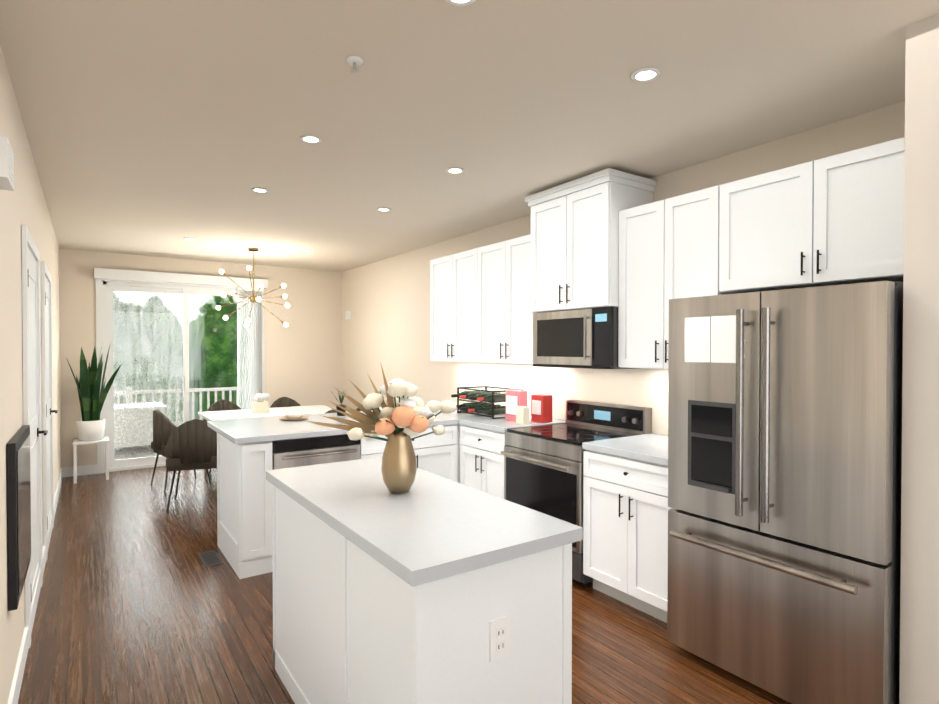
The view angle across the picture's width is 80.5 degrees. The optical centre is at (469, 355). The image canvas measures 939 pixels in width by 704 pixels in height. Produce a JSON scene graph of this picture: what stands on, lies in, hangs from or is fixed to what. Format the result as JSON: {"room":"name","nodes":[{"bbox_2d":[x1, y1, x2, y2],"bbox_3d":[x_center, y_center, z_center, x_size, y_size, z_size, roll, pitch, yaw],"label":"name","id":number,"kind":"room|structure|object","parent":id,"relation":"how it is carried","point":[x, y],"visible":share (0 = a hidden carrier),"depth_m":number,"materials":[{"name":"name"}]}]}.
{"room":"kitchen","nodes":[
{"label":"kitchen","id":0,"kind":"room"},
{"bbox_2d":[0,45,60,703],"bbox_3d":[-2.081,0.134,2.422,0.150,2.655,9.640,0,1,-35],"label":"wall","id":1,"kind":"structure","parent":0,"point":[23,202],"depth_m":2.48,"materials":[{"name":"paint"}]},
{"bbox_2d":[0,136,13,190],"bbox_3d":[-1.659,-0.683,1.974,0.045,0.140,0.200,0,1,-35],"label":"door chime","id":2,"kind":"object","parent":1,"relation":"attached to","point":[6,167],"visible":1,"depth_m":1.92,"materials":[{"name":"white plastic"}]},
{"bbox_2d":[6,425,30,610],"bbox_3d":[-1.982,0.672,2.449,0.032,0.660,0.640,0,1,-35],"label":"fireplace","id":3,"kind":"object","parent":1,"relation":"attached to","point":[18,505],"visible":1,"depth_m":2.23,"materials":[{"name":"black metal"}]},
{"bbox_2d":[21,224,47,647],"bbox_3d":[-2.447,0.401,3.145,0.058,2.105,0.930,0,1,-35],"label":"interior door","id":4,"kind":"structure","parent":1,"relation":"in","point":[31,335],"depth_m":3.13,"materials":[{"name":"white wood"}]},
{"bbox_2d":[7,468,62,703],"bbox_3d":[-2.013,1.406,2.484,0.014,0.110,9.640,0,1,-35],"label":"baseboard","id":5,"kind":"structure","parent":1,"relation":"attached to","point":[18,677],"depth_m":2.72,"materials":[{"name":"white wood"}]},
{"bbox_2d":[41,261,57,560],"bbox_3d":[-3.228,0.387,4.282,0.058,2.105,0.930,0,1,-35],"label":"interior door","id":6,"kind":"structure","parent":1,"relation":"in","point":[47,384],"depth_m":4.23,"materials":[{"name":"white wood"}]},
{"bbox_2d":[59,249,342,467],"bbox_3d":[-3.377,0.074,7.471,3.734,2.655,0.150,0,1,-35],"label":"wall","id":7,"kind":"structure","parent":0,"point":[303,357],"depth_m":7.78,"materials":[{"name":"paint"}]},
{"bbox_2d":[63,464,96,476],"bbox_3d":[-3.331,1.347,7.419,3.434,0.110,0.014,0,1,-35],"label":"baseboard","id":8,"kind":"structure","parent":7,"relation":"attached to","point":[82,470],"depth_m":6.55,"materials":[{"name":"white wood"}]},
{"bbox_2d":[103,281,251,471],"bbox_3d":[-3.696,0.249,7.236,1.800,2.310,0.120,0,1,-35],"label":"sliding glass door","id":9,"kind":"structure","parent":7,"relation":"in","point":[109,289],"depth_m":7.01,"materials":[{"name":"clear glass"}]},
{"bbox_2d":[94,268,267,408],"bbox_3d":[-3.617,0.168,7.120,1.980,2.415,0.111,0,1,-35],"label":"vertical blinds","id":10,"kind":"object","parent":9,"relation":"attached to","point":[251,386],"visible":0.62,"depth_m":7.49,"materials":[{"name":"white plastic"}]},
{"bbox_2d":[96,279,264,473],"bbox_3d":[-3.656,0.215,7.178,1.940,2.380,0.020,0,1,-35],"label":"door frame","id":11,"kind":"structure","parent":7,"relation":"attached to","point":[99,349],"depth_m":6.65,"materials":[{"name":"white wood"}]},
{"bbox_2d":[18,466,791,703],"bbox_3d":[-0.604,1.500,3.454,3.834,0.100,10.040,0,1,-35],"label":"floor","id":12,"kind":"structure","parent":0,"point":[139,602],"depth_m":2.98,"materials":[{"name":"brown wood"}]},
{"bbox_2d":[73,437,108,483],"bbox_3d":[-4.341,1.190,6.367,0.340,0.450,0.340,0,1,-35],"label":"plant stand","id":13,"kind":"object","parent":12,"relation":"on","point":[105,440],"visible":1,"depth_m":6.26,"materials":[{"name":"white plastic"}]},
{"bbox_2d":[66,342,121,440],"bbox_3d":[-4.298,0.382,6.359,0.528,1.166,0.401,0,1,-35],"label":"snake plant","id":14,"kind":"object","parent":13,"relation":"on","point":[90,424],"visible":1,"depth_m":6.28,"materials":[{"name":"green plant"}]},
{"bbox_2d":[151,410,211,492],"bbox_3d":[-3.179,0.999,6.080,0.503,0.842,0.541,-1,1,-45],"label":"dining chair","id":15,"kind":"object","parent":12,"relation":"on","point":[164,427],"visible":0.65,"depth_m":5.84,"materials":[{"name":"fabric"}]},
{"bbox_2d":[166,419,216,510],"bbox_3d":[-2.630,1.007,5.389,0.541,0.842,0.503,0,1,-20],"label":"dining chair","id":16,"kind":"object","parent":12,"relation":"on","point":[191,444],"visible":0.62,"depth_m":5.16,"materials":[{"name":"fabric"}]},
{"bbox_2d":[198,550,222,566],"bbox_3d":[-1.844,1.440,3.948,0.110,0.008,0.300,0,1,-35],"label":"floor vent","id":17,"kind":"object","parent":12,"relation":"in","point":[210,558],"visible":1,"depth_m":3.93,"materials":[{"name":"metal"}]},
{"bbox_2d":[203,400,240,473],"bbox_3d":[-3.050,0.988,6.977,0.541,0.842,0.503,0,1,-35],"label":"dining chair","id":18,"kind":"object","parent":12,"relation":"on","point":[221,405],"visible":0.17,"depth_m":7.13,"materials":[{"name":"fabric"}]},
{"bbox_2d":[217,433,272,578],"bbox_3d":[-1.612,1.004,3.956,0.212,0.880,0.760,0,1,-35],"label":"base cabinet","id":19,"kind":"object","parent":12,"relation":"on","point":[244,514],"depth_m":3.67,"materials":[{"name":"paint"}]},
{"bbox_2d":[207,404,498,443],"bbox_3d":[-0.797,0.535,4.640,2.392,0.040,1.028,0,1,-35],"label":"countertop","id":20,"kind":"structure","parent":19,"relation":"on","point":[252,430],"depth_m":4.04,"materials":[{"name":"stone"}]},
{"bbox_2d":[279,412,308,420],"bbox_3d":[-1.421,0.492,4.495,0.230,0.050,0.230,0,1,-35],"label":"bowl","id":21,"kind":"object","parent":20,"relation":"on","point":[294,416],"visible":1,"depth_m":4.45,"materials":[{"name":"brown wood"}]},
{"bbox_2d":[332,390,346,415],"bbox_3d":[-1.105,0.387,4.780,0.150,0.254,0.159,0,1,-35],"label":"plant","id":22,"kind":"object","parent":20,"relation":"on","point":[339,408],"visible":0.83,"depth_m":4.75,"materials":[{"name":"green plant"}]},
{"bbox_2d":[451,386,522,418],"bbox_3d":[0.131,0.398,4.796,0.420,0.230,0.532,0,1,-35],"label":"wine rack","id":23,"kind":"object","parent":20,"relation":"on","point":[482,407],"visible":0.96,"depth_m":4.67,"materials":[{"name":"black metal"}]},
{"bbox_2d":[198,405,346,475],"bbox_3d":[-2.322,1.038,6.588,1.500,0.752,0.920,0,1,-35],"label":"dining table","id":24,"kind":"object","parent":12,"relation":"on","point":[248,413],"visible":0.38,"depth_m":6.49,"materials":[{"name":"white wood"}]},
{"bbox_2d":[252,393,269,413],"bbox_3d":[-2.430,0.548,6.474,0.169,0.231,0.184,0,1,-35],"label":"centrepiece","id":25,"kind":"object","parent":24,"relation":"on","point":[259,405],"visible":1,"depth_m":6.41,"materials":[{"name":"paper"}]},
{"bbox_2d":[270,397,300,407],"bbox_3d":[-2.408,0.983,7.418,0.541,0.842,0.503,0,1,-35],"label":"dining chair","id":26,"kind":"object","parent":12,"relation":"on","point":[284,402],"visible":0.04,"depth_m":7.58,"materials":[{"name":"fabric"}]},
{"bbox_2d":[272,434,360,469],"bbox_3d":[-1.214,1.004,4.116,0.621,0.875,0.669,0,1,-35],"label":"dishwasher","id":27,"kind":"object","parent":12,"relation":"on","point":[291,453],"visible":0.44,"depth_m":3.85,"materials":[{"name":"metal"}]},
{"bbox_2d":[360,424,458,482],"bbox_3d":[-0.648,0.996,4.618,0.877,0.880,0.760,0,1,-35],"label":"base cabinet","id":28,"kind":"object","parent":12,"relation":"on","point":[438,455],"depth_m":4.42,"materials":[{"name":"paint"}]},
{"bbox_2d":[272,485,571,703],"bbox_3d":[-0.297,1.025,2.195,0.570,0.880,1.386,0,1,-35],"label":"kitchen island","id":29,"kind":"object","parent":12,"relation":"on","point":[429,588],"depth_m":1.71,"materials":[{"name":"paint"}]},
{"bbox_2d":[266,457,582,588],"bbox_3d":[-0.298,0.565,2.191,0.618,0.040,1.432,0,1,-35],"label":"island countertop","id":30,"kind":"structure","parent":29,"relation":"on","point":[438,529],"depth_m":1.85,"materials":[{"name":"white stone"}]},
{"bbox_2d":[308,362,456,492],"bbox_3d":[-0.319,0.281,2.223,0.564,0.526,0.395,0,1,-35],"label":"vase","id":31,"kind":"object","parent":30,"relation":"on","point":[399,421],"visible":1,"depth_m":2.17,"materials":[{"name":"gold metal"}]},
{"bbox_2d":[459,424,504,498],"bbox_3d":[0.367,0.997,4.472,0.668,0.880,0.603,0,1,-35],"label":"base cabinet","id":32,"kind":"object","parent":12,"relation":"on","point":[481,462],"visible":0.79,"depth_m":4.22,"materials":[{"name":"paint"}]},
{"bbox_2d":[459,414,565,432],"bbox_3d":[0.366,0.537,4.458,0.680,0.040,0.590,0,1,-35],"label":"countertop","id":33,"kind":"structure","parent":32,"relation":"on","point":[501,425],"depth_m":4.32,"materials":[{"name":"stone"}]},
{"bbox_2d":[505,390,526,420],"bbox_3d":[0.370,0.398,4.438,0.090,0.240,0.180,0,1,-35],"label":"box","id":34,"kind":"object","parent":33,"relation":"on","point":[513,397],"depth_m":4.40,"materials":[{"name":"cardboard"}]},
{"bbox_2d":[514,405,528,423],"bbox_3d":[0.408,0.455,4.252,0.060,0.130,0.090,0,1,-35],"label":"box","id":35,"kind":"object","parent":33,"relation":"on","point":[517,409],"depth_m":4.23,"materials":[{"name":"cardboard"}]},
{"bbox_2d":[531,394,551,422],"bbox_3d":[0.565,0.414,4.367,0.110,0.210,0.140,0,1,-35],"label":"box","id":36,"kind":"object","parent":33,"relation":"on","point":[541,404],"depth_m":4.32,"materials":[{"name":"cardboard"}]},
{"bbox_2d":[501,400,651,586],"bbox_3d":[0.719,0.899,3.883,0.755,1.090,0.756,0,1,-35],"label":"range","id":37,"kind":"object","parent":12,"relation":"on","point":[543,468],"visible":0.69,"depth_m":3.75,"materials":[{"name":"metal"}]},
{"bbox_2d":[583,449,671,622],"bbox_3d":[1.152,1.011,3.303,0.701,0.880,0.686,0,1,-35],"label":"base cabinet","id":38,"kind":"object","parent":12,"relation":"on","point":[626,508],"visible":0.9,"depth_m":3.13,"materials":[{"name":"paint"}]},
{"bbox_2d":[582,433,667,465],"bbox_3d":[1.162,0.551,3.304,0.676,0.040,0.686,0,1,-35],"label":"countertop","id":39,"kind":"structure","parent":38,"relation":"on","point":[651,447],"depth_m":3.25,"materials":[{"name":"stone"}]},
{"bbox_2d":[667,281,902,703],"bbox_3d":[1.526,0.590,2.560,0.864,1.740,0.902,0,1,-35],"label":"refrigerator","id":40,"kind":"object","parent":12,"relation":"on","point":[784,478],"visible":0.96,"depth_m":2.25,"materials":[{"name":"metal"}]},
{"bbox_2d":[0,0,938,271],"bbox_3d":[-0.604,-1.255,3.421,3.834,0.100,10.040,0,1,-35],"label":"ceiling","id":41,"kind":"structure","parent":0,"point":[160,128],"depth_m":2.62,"materials":[{"name":"paint"}]},
{"bbox_2d":[216,248,289,327],"bbox_3d":[-2.461,-0.785,6.369,0.775,0.900,0.844,0,1,-35],"label":"sputnik chandelier","id":42,"kind":"object","parent":41,"relation":"hanging from","point":[253,298],"visible":1,"depth_m":6.38,"materials":[{"name":"gold metal"}]},
{"bbox_2d":[251,187,268,192],"bbox_3d":[-1.529,-1.208,4.048,0.120,0.007,0.120,0,1,-35],"label":"recessed light","id":43,"kind":"object","parent":41,"relation":"in","point":[259,190],"visible":1,"depth_m":4.04,"materials":[{"name":"white plastic"}]},
{"bbox_2d":[300,135,321,143],"bbox_3d":[-0.877,-1.196,3.064,0.120,0.007,0.120,0,1,-35],"label":"recessed light","id":44,"kind":"object","parent":41,"relation":"in","point":[313,139],"visible":1,"depth_m":3.06,"materials":[{"name":"white plastic"}]},
{"bbox_2d":[346,56,362,73],"bbox_3d":[-0.463,-1.165,2.233,0.068,0.049,0.068,0,1,-35],"label":"sprinkler","id":45,"kind":"object","parent":41,"relation":"attached to","point":[354,61],"visible":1,"depth_m":2.22,"materials":[{"name":"white plastic"}]},
{"bbox_2d":[376,207,390,211],"bbox_3d":[-0.713,-1.215,4.609,0.120,0.007,0.120,0,1,-35],"label":"recessed light","id":46,"kind":"object","parent":41,"relation":"in","point":[383,209],"visible":0.96,"depth_m":4.60,"materials":[{"name":"white plastic"}]},
{"bbox_2d":[446,167,463,173],"bbox_3d":[-0.094,-1.203,3.603,0.120,0.007,0.120,0,1,-35],"label":"recessed light","id":47,"kind":"object","parent":41,"relation":"in","point":[454,170],"visible":1,"depth_m":3.60,"materials":[{"name":"white plastic"}]},
{"bbox_2d":[445,0,475,5],"bbox_3d":[-0.029,-1.181,1.815,0.120,0.007,0.120,0,1,-35],"label":"recessed light","id":48,"kind":"object","parent":41,"relation":"in","point":[460,2],"visible":1,"depth_m":1.85,"materials":[{"name":"white plastic"}]},
{"bbox_2d":[631,67,660,81],"bbox_3d":[0.745,-1.188,2.347,0.120,0.007,0.120,0,1,-35],"label":"recessed light","id":49,"kind":"object","parent":41,"relation":"in","point":[647,74],"visible":1,"depth_m":2.34,"materials":[{"name":"white plastic"}]},
{"bbox_2d":[342,101,904,434],"bbox_3d":[0.873,0.110,4.453,0.150,2.655,9.640,0,1,-35],"label":"wall","id":50,"kind":"structure","parent":0,"point":[386,302],"depth_m":5.24,"materials":[{"name":"paint"}]},
{"bbox_2d":[346,311,349,318],"bbox_3d":[-1.787,-0.597,8.150,0.030,0.120,0.120,0,1,-35],"label":"thermostat","id":51,"kind":"object","parent":50,"relation":"attached to","point":[347,314],"visible":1,"depth_m":8.11,"materials":[{"name":"white plastic"}]},
{"bbox_2d":[430,250,469,361],"bbox_3d":[-0.001,-0.448,5.272,0.351,1.008,0.868,0,1,-35],"label":"upper cabinet","id":52,"kind":"object","parent":50,"relation":"attached to","point":[450,274],"depth_m":5.22,"materials":[{"name":"paint"}]},
{"bbox_2d":[470,234,532,363],"bbox_3d":[0.425,-0.441,4.653,0.351,1.008,0.868,0,1,-35],"label":"upper cabinet","id":53,"kind":"object","parent":50,"relation":"attached to","point":[480,312],"depth_m":4.57,"materials":[{"name":"paint"}]},
{"bbox_2d":[525,168,656,312],"bbox_3d":[0.835,-0.751,3.943,0.473,0.860,0.812,0,1,-35],"label":"upper cabinet","id":54,"kind":"object","parent":50,"relation":"attached to","point":[574,244],"visible":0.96,"depth_m":3.73,"materials":[{"name":"paint"}]},
{"bbox_2d":[533,307,636,368],"bbox_3d":[0.839,-0.117,3.954,0.463,0.398,0.750,0,1,-35],"label":"microwave","id":55,"kind":"object","parent":54,"relation":"attached to","point":[583,338],"visible":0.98,"depth_m":3.77,"materials":[{"name":"metal"}]},
{"bbox_2d":[618,187,725,368],"bbox_3d":[1.296,-0.426,3.385,0.351,1.008,0.688,0,1,-35],"label":"upper cabinet","id":56,"kind":"object","parent":50,"relation":"attached to","point":[666,247],"depth_m":3.32,"materials":[{"name":"paint"}]},
{"bbox_2d":[714,137,904,293],"bbox_3d":[1.759,-0.632,2.709,0.351,0.580,0.944,0,1,-35],"label":"upper cabinet","id":57,"kind":"object","parent":50,"relation":"attached to","point":[837,219],"depth_m":2.60,"materials":[{"name":"paint"}]},
{"bbox_2d":[899,13,938,703],"bbox_3d":[1.908,0.137,2.171,0.729,2.655,0.125,0,1,-35],"label":"wall","id":58,"kind":"structure","parent":0,"point":[919,635],"depth_m":1.97,"materials":[{"name":"paint"}]},
{"label":"outside","id":59,"kind":"structure","parent":0,"visible":0},
{"bbox_2d":[114,445,156,459],"bbox_3d":[-3.998,1.554,9.774,9.000,0.240,4.300,0,1,-35],"label":"deck","id":60,"kind":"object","parent":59,"point":[134,450],"depth_m":8.32,"materials":[{"name":"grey wood"}]},
{"bbox_2d":[114,402,166,447],"bbox_3d":[-5.188,1.108,8.587,0.800,0.680,0.900,0,1,-35],"label":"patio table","id":61,"kind":"object","parent":60,"relation":"on","point":[127,435],"depth_m":8.24,"materials":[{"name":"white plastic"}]},
{"bbox_2d":[114,383,243,424],"bbox_3d":[-5.103,0.995,11.374,9.000,0.840,0.110,0,1,-35],"label":"railing","id":62,"kind":"object","parent":60,"relation":"on","point":[131,393],"depth_m":10.92,"materials":[{"name":"white wood"}]},
{"bbox_2d":[113,291,249,425],"bbox_3d":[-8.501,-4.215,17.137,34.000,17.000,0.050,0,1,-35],"label":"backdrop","id":63,"kind":"structure","parent":59,"point":[211,369],"depth_m":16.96,"materials":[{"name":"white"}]}
]}

